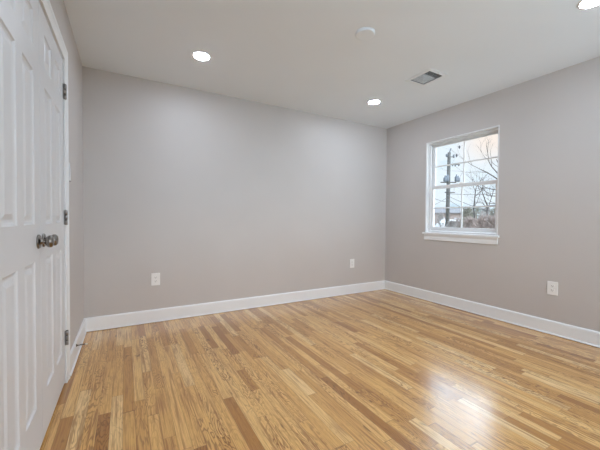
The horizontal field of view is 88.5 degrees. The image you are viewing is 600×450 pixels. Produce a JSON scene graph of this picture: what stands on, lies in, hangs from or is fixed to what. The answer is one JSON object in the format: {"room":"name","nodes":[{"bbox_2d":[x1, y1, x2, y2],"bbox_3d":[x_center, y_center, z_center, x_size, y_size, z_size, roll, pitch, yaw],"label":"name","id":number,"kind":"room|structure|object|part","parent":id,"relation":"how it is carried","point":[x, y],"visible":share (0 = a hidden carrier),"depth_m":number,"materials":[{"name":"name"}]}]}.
{"room":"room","nodes":[
{"label":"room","id":0,"kind":"room"},
{"bbox_2d":[50,0,83,382],"bbox_3d":[-0.970,-0.182,0.881,0.140,2.440,4.395,0,1,-30],"label":"wall","id":1,"kind":"structure","parent":0,"point":[75,100],"depth_m":2.36,"materials":[{"name":"beige paint"}]},
{"bbox_2d":[0,0,53,449],"bbox_3d":[-1.027,-0.002,1.146,0.092,2.032,0.622,0,1,-30],"label":"door","id":2,"kind":"structure","parent":1,"relation":"in","point":[21,241],"depth_m":1.13,"materials":[{"name":"white paint"}]},
{"bbox_3d":[-1.131,0.074,1.391,0.031,0.055,0.055,0,1,-30],"label":"knob","id":3,"kind":"part","parent":2,"relation":"part of","materials":[{"name":"silver metal"}]},
{"bbox_2d":[38,0,68,438],"bbox_3d":[-1.336,-0.014,1.691,0.092,2.032,0.623,0,1,-30],"label":"door","id":4,"kind":"structure","parent":1,"relation":"in","point":[52,90],"depth_m":1.63,"materials":[{"name":"white paint"}]},
{"bbox_3d":[-1.180,0.072,1.478,0.031,0.055,0.055,0,1,-30],"label":"knob","id":5,"kind":"part","parent":4,"relation":"part of","materials":[{"name":"silver metal"}]},
{"bbox_2d":[39,0,69,382],"bbox_3d":[-1.227,-0.040,1.394,0.116,2.132,1.384,0,1,-30],"label":"trim","id":6,"kind":"structure","parent":1,"relation":"attached to","point":[46,6],"depth_m":1.96,"materials":[{"name":"white paint"}]},
{"bbox_2d":[69,163,70,181],"bbox_3d":[-1.527,-0.354,2.033,0.026,0.138,0.013,0,1,-30],"label":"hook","id":7,"kind":"object","parent":1,"relation":"attached to","point":[69,163],"visible":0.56,"depth_m":2.03,"materials":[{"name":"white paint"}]},
{"bbox_2d":[70,318,86,375],"bbox_3d":[-0.907,0.970,0.943,0.021,0.128,4.395,0,1,-30],"label":"baseboard","id":8,"kind":"structure","parent":1,"relation":"attached to","point":[74,353],"depth_m":2.36,"materials":[{"name":"white paint"}]},
{"bbox_2d":[82,66,386,317],"bbox_3d":[-0.374,-0.235,3.823,4.075,2.440,0.140,0,1,-30],"label":"wall","id":9,"kind":"structure","parent":0,"point":[222,197],"depth_m":3.43,"materials":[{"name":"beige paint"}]},
{"bbox_2d":[151,273,159,285],"bbox_3d":[-1.471,0.553,3.135,0.082,0.125,0.008,0,1,-30],"label":"wall outlet","id":10,"kind":"object","parent":9,"relation":"attached to","point":[155,277],"visible":1,"depth_m":3.13,"materials":[{"name":"white plastic"}]},
{"bbox_2d":[85,280,384,331],"bbox_3d":[-0.343,0.918,3.775,3.795,0.128,0.021,0,1,-30],"label":"baseboard","id":11,"kind":"structure","parent":9,"relation":"attached to","point":[104,322],"depth_m":3.44,"materials":[{"name":"white paint"}]},
{"bbox_2d":[350,259,353,267],"bbox_3d":[0.743,0.549,4.388,0.082,0.125,0.008,0,1,-30],"label":"wall outlet","id":12,"kind":"object","parent":9,"relation":"attached to","point":[351,260],"visible":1,"depth_m":4.38,"materials":[{"name":"white plastic"}]},
{"bbox_2d":[40,289,599,449],"bbox_3d":[0.468,1.092,1.724,4.685,0.120,4.675,0,1,-30],"label":"floor","id":13,"kind":"structure","parent":0,"point":[384,369],"depth_m":1.98,"materials":[{"name":"brown wood"}]},
{"bbox_2d":[63,0,599,128],"bbox_3d":[0.751,-1.475,1.825,4.075,0.168,4.675,0,1,-30],"label":"ceiling","id":14,"kind":"structure","parent":0,"point":[308,56],"depth_m":2.46,"materials":[{"name":"paint"}]},
{"bbox_2d":[192,51,210,60],"bbox_3d":[-0.837,-1.431,2.614,0.154,0.009,0.154,0,1,-30],"label":"recessed light","id":15,"kind":"object","parent":14,"relation":"in","point":[199,55],"visible":1,"depth_m":2.60,"materials":[{"name":"white plastic"}]},
{"bbox_2d":[367,99,380,104],"bbox_3d":[0.870,-1.438,3.610,0.154,0.009,0.154,0,1,-30],"label":"recessed light","id":16,"kind":"object","parent":14,"relation":"in","point":[375,101],"visible":1,"depth_m":3.60,"materials":[{"name":"white"}]},
{"bbox_2d":[405,68,448,86],"bbox_3d":[1.227,-1.491,2.982,0.268,0.165,0.294,0,1,-30],"label":"ceiling vent","id":17,"kind":"object","parent":14,"relation":"in","point":[429,75],"visible":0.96,"depth_m":3.01,"materials":[{"name":"metal"}]},
{"bbox_2d":[577,0,599,8],"bbox_3d":[1.835,-1.399,1.926,0.154,0.009,0.154,0,1,-30],"label":"recessed light","id":18,"kind":"object","parent":14,"relation":"in","point":[583,4],"visible":1,"depth_m":1.95,"materials":[{"name":"white"}]},
{"bbox_2d":[385,56,599,331],"bbox_3d":[2.455,-0.196,2.819,0.140,2.440,4.395,0,1,-30],"label":"wall","id":19,"kind":"structure","parent":0,"point":[549,190],"depth_m":3.06,"materials":[{"name":"beige paint"}]},
{"bbox_2d":[422,125,499,244],"bbox_3d":[1.936,-0.435,3.703,0.170,1.274,0.961,0,1,-30],"label":"window","id":20,"kind":"structure","parent":19,"relation":"in","point":[467,235],"depth_m":3.73,"materials":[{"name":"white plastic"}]},
{"bbox_3d":[1.963,0.095,3.730,0.088,0.022,0.889,0,1,-30],"label":"sill","id":21,"kind":"part","parent":20,"relation":"part of","materials":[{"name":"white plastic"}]},
{"bbox_3d":[1.955,-0.210,3.718,0.024,0.584,0.873,0,1,-30],"label":"sash","id":22,"kind":"part","parent":20,"relation":"part of","materials":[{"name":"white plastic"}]},
{"bbox_3d":[1.986,-0.758,3.724,0.024,0.585,0.873,0,1,-30],"label":"sash","id":23,"kind":"part","parent":20,"relation":"part of","materials":[{"name":"white plastic"}]},
{"bbox_2d":[385,280,599,347],"bbox_3d":[2.377,0.956,2.802,0.021,0.128,4.395,0,1,-30],"label":"baseboard","id":24,"kind":"structure","parent":19,"relation":"attached to","point":[574,333],"depth_m":3.19,"materials":[{"name":"white paint"}]},
{"bbox_2d":[547,281,557,295],"bbox_3d":[2.348,0.588,2.863,0.008,0.125,0.082,0,1,-30],"label":"wall outlet","id":25,"kind":"object","parent":19,"relation":"attached to","point":[552,287],"visible":1,"depth_m":2.86,"materials":[{"name":"white plastic"}]},
{"label":"outside","id":26,"kind":"structure","parent":0,"visible":0},
{"bbox_3d":[45.097,1.541,65.798,136.015,0.300,190.000,0,1,-30],"label":"ground","id":27,"kind":"structure","parent":26,"visible":0},
{"bbox_2d":[435,213,444,226],"bbox_3d":[15.435,0.145,33.984,1.392,3.328,1.397,0,1,3],"label":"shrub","id":28,"kind":"object","parent":27,"relation":"on","point":[438,214],"visible":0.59,"depth_m":33.85,"materials":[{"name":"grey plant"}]},
{"bbox_2d":[440,148,459,225],"bbox_3d":[13.602,-2.533,27.924,1.729,8.890,0.724,0,1,0],"label":"utility pole","id":29,"kind":"object","parent":27,"relation":"on","point":[446,179],"visible":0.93,"depth_m":27.92,"materials":[{"name":"brown wood"}]},
{"bbox_2d":[445,219,458,227],"bbox_3d":[10.870,0.782,22.012,1.256,2.460,1.256,0,1,-30],"label":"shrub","id":30,"kind":"object","parent":27,"relation":"on","point":[451,223],"visible":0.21,"depth_m":21.89,"materials":[{"name":"grey plant"}]},
{"bbox_2d":[434,208,479,224],"bbox_3d":[26.173,-0.745,55.022,8.200,4.432,7.000,0,1,0],"label":"house","id":31,"kind":"structure","parent":27,"relation":"on","point":[454,212],"depth_m":52.01,"materials":[{"name":"brick"}]},
{"bbox_2d":[454,217,465,227],"bbox_3d":[11.952,0.655,23.000,1.232,2.689,1.240,1,1,10],"label":"shrub","id":32,"kind":"object","parent":27,"relation":"on","point":[457,219],"visible":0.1,"depth_m":22.94,"materials":[{"name":"grey plant"}]},
{"bbox_2d":[458,205,473,227],"bbox_3d":[10.313,0.412,19.027,1.210,3.317,1.183,0,1,-30],"label":"shrub","id":33,"kind":"object","parent":27,"relation":"on","point":[468,212],"visible":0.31,"depth_m":18.91,"materials":[{"name":"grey plant"}]},
{"bbox_2d":[460,216,477,227],"bbox_3d":[8.576,0.805,15.524,1.126,2.648,1.161,0,1,-30],"label":"shrub","id":34,"kind":"object","parent":27,"relation":"on","point":[469,221],"visible":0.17,"depth_m":15.38,"materials":[{"name":"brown plant"}]},
{"bbox_2d":[446,136,497,203],"bbox_3d":[8.414,-1.108,14.589,4.055,6.496,3.745,0,1,-30],"label":"bare tree","id":35,"kind":"object","parent":27,"relation":"on","point":[492,136],"visible":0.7,"depth_m":14.88,"materials":[{"name":"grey plant"}]},
{"bbox_2d":[472,208,480,218],"bbox_3d":[17.213,-0.017,29.982,1.572,3.854,1.617,0,1,-30],"label":"shrub","id":36,"kind":"object","parent":27,"relation":"on","point":[475,209],"visible":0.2,"depth_m":29.92,"materials":[{"name":"grey plant"}]},
{"bbox_2d":[470,213,487,227],"bbox_3d":[7.367,0.853,12.524,1.036,2.652,1.054,0,1,-30],"label":"shrub","id":37,"kind":"object","parent":27,"relation":"on","point":[478,224],"visible":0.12,"depth_m":12.43,"materials":[{"name":"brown plant"}]},
{"bbox_2d":[473,173,491,217],"bbox_3d":[9.772,-0.432,16.806,1.099,5.069,0.966,1,1,27],"label":"bare tree","id":38,"kind":"object","parent":27,"relation":"on","point":[474,204],"visible":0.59,"depth_m":16.95,"materials":[{"name":"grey plant"}]},
{"bbox_2d":[471,168,495,217],"bbox_3d":[9.549,-0.478,15.885,1.558,5.201,0.759,0,1,-15],"label":"bare tree","id":39,"kind":"object","parent":27,"relation":"on","point":[475,168],"visible":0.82,"depth_m":15.95,"materials":[{"name":"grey plant"}]},
{"bbox_2d":[479,208,490,222],"bbox_3d":[14.936,0.215,24.834,1.391,3.556,1.392,1,1,30],"label":"shrub","id":40,"kind":"object","parent":27,"relation":"on","point":[483,211],"visible":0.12,"depth_m":24.73,"materials":[{"name":"grey plant"}]},
{"bbox_2d":[482,214,494,228],"bbox_3d":[6.767,0.869,10.800,1.057,2.674,1.102,0,1,-30],"label":"shrub","id":41,"kind":"object","parent":27,"relation":"on","point":[490,222],"visible":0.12,"depth_m":10.74,"materials":[{"name":"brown plant"}]},
{"bbox_2d":[488,207,494,228],"bbox_3d":[12.360,0.448,19.503,1.333,3.242,1.328,-1,2,-44],"label":"shrub","id":42,"kind":"object","parent":27,"relation":"on","point":[492,209],"visible":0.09,"depth_m":19.51,"materials":[{"name":"grey plant"}]}
]}

